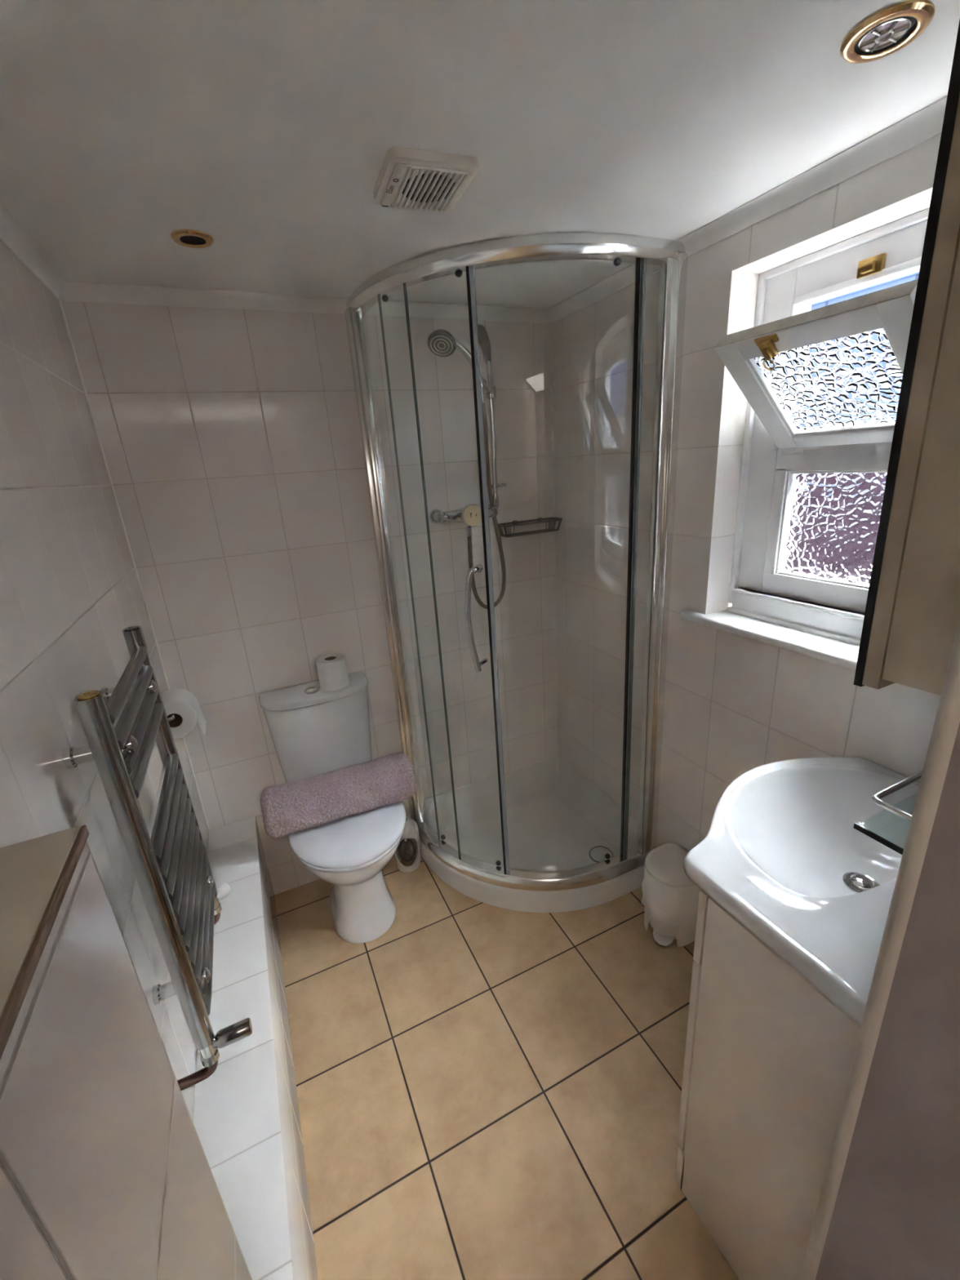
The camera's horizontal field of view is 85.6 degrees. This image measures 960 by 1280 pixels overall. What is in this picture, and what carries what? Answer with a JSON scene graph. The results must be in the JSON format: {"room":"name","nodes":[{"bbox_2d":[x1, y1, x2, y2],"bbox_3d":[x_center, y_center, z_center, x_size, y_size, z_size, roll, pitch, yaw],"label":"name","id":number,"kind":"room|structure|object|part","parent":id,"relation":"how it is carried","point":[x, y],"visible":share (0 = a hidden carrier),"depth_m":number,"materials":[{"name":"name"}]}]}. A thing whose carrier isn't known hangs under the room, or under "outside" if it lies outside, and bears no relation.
{"room":"bathroom","nodes":[
{"label":"bathroom","id":0,"kind":"room"},
{"bbox_2d":[0,238,208,1120],"bbox_3d":[-0.389,0.550,0.170,0.150,2.150,3.530,-12,20,-22],"label":"wall","id":1,"kind":"structure","parent":0,"point":[69,588],"depth_m":0.97,"materials":[{"name":"tile"}]},
{"bbox_2d":[0,201,65,300],"bbox_3d":[-0.397,-0.478,-0.092,0.032,0.038,3.430,-12,20,-22],"label":"trim","id":2,"kind":"structure","parent":1,"relation":"attached to","point":[11,233],"depth_m":1.15,"materials":[{"name":"paint"}]},
{"bbox_2d":[62,625,252,1090],"bbox_3d":[-0.636,0.411,1.080,0.151,0.824,0.460,-12,20,-22],"label":"towel radiator","id":3,"kind":"object","parent":1,"relation":"attached to","point":[171,868],"visible":1,"depth_m":0.96,"materials":[{"name":"silver metal"}]},
{"bbox_2d":[167,714,175,721],"bbox_3d":[-0.864,0.202,1.409,0.069,0.040,0.135,-12,20,-22],"label":"toilet roll holder","id":4,"kind":"object","parent":1,"relation":"attached to","point":[173,716],"visible":0.23,"depth_m":1.38,"materials":[{"name":"silver metal"}]},
{"bbox_2d":[160,688,206,739],"bbox_3d":[-0.845,0.209,1.447,0.118,0.123,0.100,-12,20,-22],"label":"toilet roll","id":5,"kind":"object","parent":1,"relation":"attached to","point":[182,703],"visible":0.76,"depth_m":1.42,"materials":[{"name":"paper"}]},
{"bbox_2d":[0,825,252,1279],"bbox_3d":[0.070,1.069,-0.245,0.165,1.376,1.948,-12,20,-22],"label":"cabinet","id":6,"kind":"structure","parent":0,"point":[106,1174],"depth_m":0.34,"materials":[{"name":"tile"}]},
{"bbox_2d":[192,816,318,1279],"bbox_3d":[-0.620,1.080,1.398,0.165,0.390,1.487,-12,20,-22],"label":"wall ledge","id":7,"kind":"object","parent":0,"point":[246,1120],"visible":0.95,"depth_m":1.15,"materials":[{"name":"tile"}]},
{"bbox_2d":[61,301,558,894],"bbox_3d":[-0.343,-0.114,2.111,1.968,2.150,0.150,-12,20,-22],"label":"wall","id":8,"kind":"structure","parent":0,"point":[231,440],"depth_m":1.85,"materials":[{"name":"tile"}]},
{"bbox_2d":[57,300,209,831],"bbox_3d":[-1.074,-0.099,1.671,0.008,1.722,0.008,-12,20,-22],"label":"trim","id":9,"kind":"structure","parent":8,"relation":"attached to","point":[60,301],"depth_m":1.58,"materials":[{"name":"white plastic"}]},
{"bbox_2d":[58,280,550,323],"bbox_3d":[-0.426,-1.076,1.671,1.553,0.038,0.032,-12,20,-22],"label":"trim","id":10,"kind":"structure","parent":8,"relation":"attached to","point":[79,291],"depth_m":1.58,"materials":[{"name":"paint"}]},
{"bbox_2d":[429,503,497,526],"bbox_3d":[-0.047,-0.480,1.989,0.272,0.084,0.116,-12,20,-22],"label":"shower valve","id":11,"kind":"object","parent":8,"relation":"attached to","point":[470,515],"visible":0.91,"depth_m":1.95,"materials":[{"name":"silver metal"}]},
{"bbox_2d":[477,324,506,508],"bbox_3d":[0.012,-0.798,1.912,0.092,0.672,0.167,7,22,29],"label":"riser rail","id":12,"kind":"object","parent":8,"relation":"attached to","point":[484,342],"visible":0.76,"depth_m":1.90,"materials":[{"name":"silver metal"}]},
{"bbox_2d":[426,328,506,608],"bbox_3d":[-0.025,-0.574,1.925,0.286,0.989,0.098,-20,24,-39],"label":"shower","id":13,"kind":"object","parent":12,"relation":"attached to","point":[440,342],"visible":0.8,"depth_m":1.88,"materials":[{"name":"chrome"},{"name":"white plastic"}]},
{"bbox_3d":[-0.046,-0.921,1.771,0.131,0.208,0.029,-13,21,-25],"label":"handle","id":14,"kind":"part","parent":13,"relation":"part of","materials":[{"name":"silver metal"}]},
{"bbox_2d":[497,517,562,537],"bbox_3d":[0.208,-0.466,2.133,0.278,0.054,0.089,-12,20,-22],"label":"basket","id":15,"kind":"object","parent":8,"relation":"attached to","point":[513,523],"visible":1,"depth_m":2.13,"materials":[{"name":"grey metal"}]},
{"bbox_2d":[549,323,559,755],"bbox_3d":[0.332,-0.317,2.288,0.007,1.892,0.007,-12,20,-22],"label":"trim","id":16,"kind":"structure","parent":8,"relation":"attached to","point":[550,326],"depth_m":2.21,"materials":[{"name":"plastic"}]},
{"bbox_2d":[0,0,959,309],"bbox_3d":[0.304,-0.719,0.227,2.000,0.120,3.720,-12,20,-22],"label":"ceiling","id":17,"kind":"structure","parent":0,"point":[267,129],"depth_m":0.84,"materials":[{"name":"paint"}]},
{"bbox_2d":[170,229,213,248],"bbox_3d":[-0.651,-0.908,1.176,0.088,0.008,0.088,-12,20,-22],"label":"recessed light","id":18,"kind":"object","parent":17,"relation":"in","point":[193,238],"visible":1,"depth_m":1.17,"materials":[{"name":"gold metal"}]},
{"bbox_3d":[-0.650,-0.911,1.179,0.045,0.002,0.045,3,20,20],"label":"bulb","id":19,"kind":"part","parent":18,"relation":"part of","materials":[{"name":"black glass"}]},
{"bbox_2d":[373,146,479,212],"bbox_3d":[-0.107,-0.878,1.001,0.168,0.024,0.176,-11,20,-19],"label":"fan","id":20,"kind":"object","parent":17,"relation":"attached to","point":[414,179],"visible":1,"depth_m":0.97,"materials":[{"name":"white plastic"}]},
{"bbox_2d":[380,163,472,212],"bbox_3d":[-0.107,-0.871,1.003,0.156,0.007,0.162,-12,20,-22],"label":"grille","id":21,"kind":"object","parent":20,"relation":"attached to","point":[436,187],"depth_m":0.99,"materials":[{"name":"beige plastic"}]},
{"bbox_3d":[-0.107,-0.873,1.002,0.163,0.001,0.170,-12,20,-22],"label":"plate","id":22,"kind":"part","parent":20,"relation":"part of","materials":[{"name":"white plastic"}]},
{"bbox_2d":[840,0,935,63],"bbox_3d":[0.560,-0.836,0.717,0.104,0.008,0.104,-12,20,-22],"label":"recessed light","id":23,"kind":"object","parent":17,"relation":"in","point":[886,32],"visible":1,"depth_m":0.71,"materials":[{"name":"gold metal"}]},
{"bbox_3d":[0.561,-0.838,0.720,0.059,0.004,0.059,-10,20,-16],"label":"bulb","id":24,"kind":"part","parent":23,"relation":"part of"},
{"bbox_2d":[274,855,738,1279],"bbox_3d":[0.453,1.416,0.954,2.000,0.100,3.720,-12,20,-22],"label":"floor","id":25,"kind":"structure","parent":0,"point":[486,1091],"depth_m":1.43,"materials":[{"name":"tile"}]},
{"bbox_2d":[258,671,405,943],"bbox_3d":[-0.486,0.638,1.889,0.414,0.891,0.510,-12,20,-22],"label":"toilet","id":26,"kind":"object","parent":25,"relation":"on","point":[314,731],"visible":0.81,"depth_m":1.87,"materials":[{"name":"white ceramic"}]},
{"bbox_3d":[-0.599,0.194,1.901,0.390,0.030,0.158,-12,20,-22],"label":"cistern lid","id":27,"kind":"part","parent":26,"relation":"part of","materials":[{"name":"white ceramic"}]},
{"bbox_2d":[315,653,349,691],"bbox_3d":[-0.539,0.117,1.898,0.106,0.108,0.106,-12,20,-22],"label":"toilet roll","id":28,"kind":"object","parent":26,"relation":"on","point":[331,668],"visible":1,"depth_m":1.86,"materials":[{"name":"paper"}]},
{"bbox_2d":[260,752,416,838],"bbox_3d":[-0.497,0.550,1.859,0.532,0.176,0.186,-12,20,-22],"label":"towel","id":29,"kind":"object","parent":26,"relation":"on","point":[292,806],"visible":1,"depth_m":1.79,"materials":[{"name":"pink fabric"}]},
{"bbox_3d":[-0.465,0.658,1.851,0.412,0.033,0.415,-12,20,-22],"label":"seat lid","id":30,"kind":"part","parent":26,"relation":"part of","materials":[{"name":"white plastic"}]},
{"bbox_3d":[-0.464,0.685,1.861,0.400,0.020,0.405,-12,20,-22],"label":"seat","id":31,"kind":"part","parent":26,"relation":"part of","materials":[{"name":"white plastic"}]},
{"bbox_2d":[393,816,420,872],"bbox_3d":[-0.322,0.803,2.196,0.122,0.359,0.120,-12,20,-22],"label":"toilet brush","id":32,"kind":"object","parent":25,"relation":"on","point":[409,846],"visible":0.66,"depth_m":2.20,"materials":[{"name":"white plastic"}]},
{"bbox_2d":[419,755,644,912],"bbox_3d":[0.193,0.844,2.186,0.780,0.222,0.680,-12,20,-22],"label":"shower tray","id":33,"kind":"object","parent":25,"relation":"on","point":[557,819],"visible":0.69,"depth_m":2.29,"materials":[{"name":"white plastic"}]},
{"bbox_2d":[344,231,688,891],"bbox_3d":[0.094,-0.073,1.752,1.040,2.049,0.311,2,20,16],"label":"shower enclosure","id":34,"kind":"object","parent":33,"relation":"on","point":[672,257],"visible":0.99,"depth_m":1.65,"materials":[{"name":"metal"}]},
{"bbox_3d":[-0.012,-0.065,1.650,0.076,0.344,0.030,-20,25,-39],"label":"door handle","id":35,"kind":"part","parent":34,"relation":"part of","materials":[{"name":"silver metal"}]},
{"bbox_3d":[0.030,-1.023,1.436,1.035,0.043,0.297,2,20,16],"label":"rail","id":36,"kind":"part","parent":34,"relation":"part of","materials":[{"name":"metal"}]},
{"bbox_3d":[0.161,0.868,2.079,1.035,0.051,0.297,2,20,16],"label":"rail","id":37,"kind":"part","parent":34,"relation":"part of","materials":[{"name":"metal"}]},
{"bbox_2d":[641,843,702,946],"bbox_3d":[0.671,0.895,1.825,0.189,0.294,0.194,-12,20,-22],"label":"pedal bin","id":38,"kind":"object","parent":25,"relation":"on","point":[670,899],"visible":0.8,"depth_m":1.76,"materials":[{"name":"white plastic"}]},
{"bbox_3d":[0.663,0.771,1.781,0.180,0.030,0.180,-12,20,-22],"label":"lid","id":39,"kind":"part","parent":38,"relation":"part of","materials":[{"name":"white plastic"}]},
{"bbox_2d":[675,889,860,1279],"bbox_3d":[0.768,0.850,1.055,0.597,0.862,0.332,-12,20,-22],"label":"vanity unit","id":40,"kind":"object","parent":25,"relation":"on","point":[768,1059],"visible":0.4,"depth_m":0.92,"materials":[{"name":"white wood"}]},
{"bbox_3d":[0.568,0.860,1.143,0.298,0.562,0.016,-12,20,-22],"label":"door","id":41,"kind":"part","parent":40,"relation":"part of","materials":[{"name":"white wood"}]},
{"bbox_3d":[0.679,0.482,1.082,0.597,0.168,0.016,-12,20,-22],"label":"drawer","id":42,"kind":"part","parent":40,"relation":"part of","materials":[{"name":"white wood"}]},
{"bbox_2d":[683,756,919,1026],"bbox_3d":[0.700,0.437,0.997,0.610,0.138,0.504,-12,20,-22],"label":"basin","id":43,"kind":"object","parent":40,"relation":"in","point":[782,852],"visible":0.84,"depth_m":1.02,"materials":[{"name":"white ceramic"}]},
{"bbox_2d":[551,133,941,852],"bbox_3d":[0.811,-0.025,1.613,0.235,2.150,1.733,-12,20,-22],"label":"wall","id":44,"kind":"structure","parent":0,"point":[735,704],"depth_m":1.59,"materials":[{"name":"tile"}]},
{"bbox_2d":[547,95,947,323],"bbox_3d":[0.621,-0.997,1.223,0.032,0.038,1.733,-12,20,-22],"label":"trim","id":45,"kind":"structure","parent":44,"relation":"attached to","point":[926,123],"depth_m":1.11,"materials":[{"name":"paint"}]},
{"bbox_2d":[680,207,940,696],"bbox_3d":[0.791,-0.411,1.190,0.333,0.915,0.735,-12,20,-22],"label":"window","id":46,"kind":"structure","parent":44,"relation":"in","point":[820,387],"depth_m":1.25,"materials":[{"name":"white paint"}]},
{"bbox_3d":[0.902,-0.051,1.345,0.054,0.072,0.578,-12,20,-22],"label":"rail","id":47,"kind":"part","parent":46,"relation":"part of","materials":[{"name":"white paint"}]},
{"bbox_3d":[0.855,0.002,1.348,0.158,0.025,0.735,-12,20,-22],"label":"sill","id":48,"kind":"part","parent":46,"relation":"part of","materials":[{"name":"white paint"}]},
{"bbox_3d":[0.765,-0.555,1.124,0.281,0.259,0.402,-12,20,-22],"label":"sash","id":49,"kind":"part","parent":46,"relation":"part of","materials":[{"name":"white paint"}]},
{"bbox_3d":[0.769,-0.551,1.127,0.196,0.177,0.294,-12,20,-22],"label":"glass pane","id":50,"kind":"part","parent":46,"relation":"part of","materials":[{"name":"clear glass"}]},
{"bbox_3d":[0.911,-0.479,1.218,0.070,0.821,0.598,-12,20,-22],"label":"frame","id":51,"kind":"part","parent":46,"relation":"part of","materials":[{"name":"white paint"}]},
{"bbox_3d":[0.911,-0.276,1.280,0.004,0.274,0.338,-12,20,-22],"label":"glass pane","id":52,"kind":"part","parent":46,"relation":"part of","materials":[{"name":"clear glass"}]},
{"bbox_2d":[815,722,959,1279],"bbox_3d":[1.238,0.511,-0.050,0.995,2.150,1.797,-12,20,-22],"label":"wall","id":53,"kind":"structure","parent":0,"point":[895,1215],"depth_m":0.52,"materials":[{"name":"paint"}]},
{"bbox_2d":[800,617,959,1279],"bbox_3d":[0.413,0.370,0.537,0.017,2.148,0.017,-12,20,-22],"label":"trim","id":54,"kind":"structure","parent":53,"relation":"attached to","point":[947,720],"depth_m":0.50,"materials":[{"name":"beige paint"}]},
{"bbox_2d":[853,769,922,854],"bbox_3d":[0.807,0.261,0.806,0.406,0.057,0.191,-12,20,-22],"label":"glass shelf","id":55,"kind":"object","parent":53,"relation":"attached to","point":[876,797],"visible":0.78,"depth_m":0.80,"materials":[{"name":"glass"}]},
{"bbox_3d":[0.812,0.236,0.808,0.374,0.010,0.178,-12,20,-22],"label":"guard rail","id":56,"kind":"part","parent":55,"relation":"part of","materials":[{"name":"silver metal"}]},
{"bbox_2d":[853,19,959,695],"bbox_3d":[0.740,-0.309,0.607,0.484,0.732,0.198,-12,20,-22],"label":"upper cabinet","id":57,"kind":"object","parent":53,"relation":"attached to","point":[912,614],"visible":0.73,"depth_m":0.59,"materials":[{"name":"beige painted wood"},{"name":"mirror glass"},{"name":"black edging"}]},
{"label":"outside","id":58,"kind":"structure","parent":0,"visible":0},
{"bbox_3d":[6.697,0.016,4.415,12.530,0.100,18.000,-12,20,-22],"label":"ground","id":59,"kind":"structure","parent":58,"visible":0},
{"bbox_2d":[810,271,919,310],"bbox_3d":[1.779,-0.139,1.976,0.423,2.405,14.000,-12,20,-22],"label":"sky","id":60,"kind":"structure","parent":59,"relation":"on","point":[914,276],"depth_m":1.85,"materials":[{"name":"blue"}]}
]}

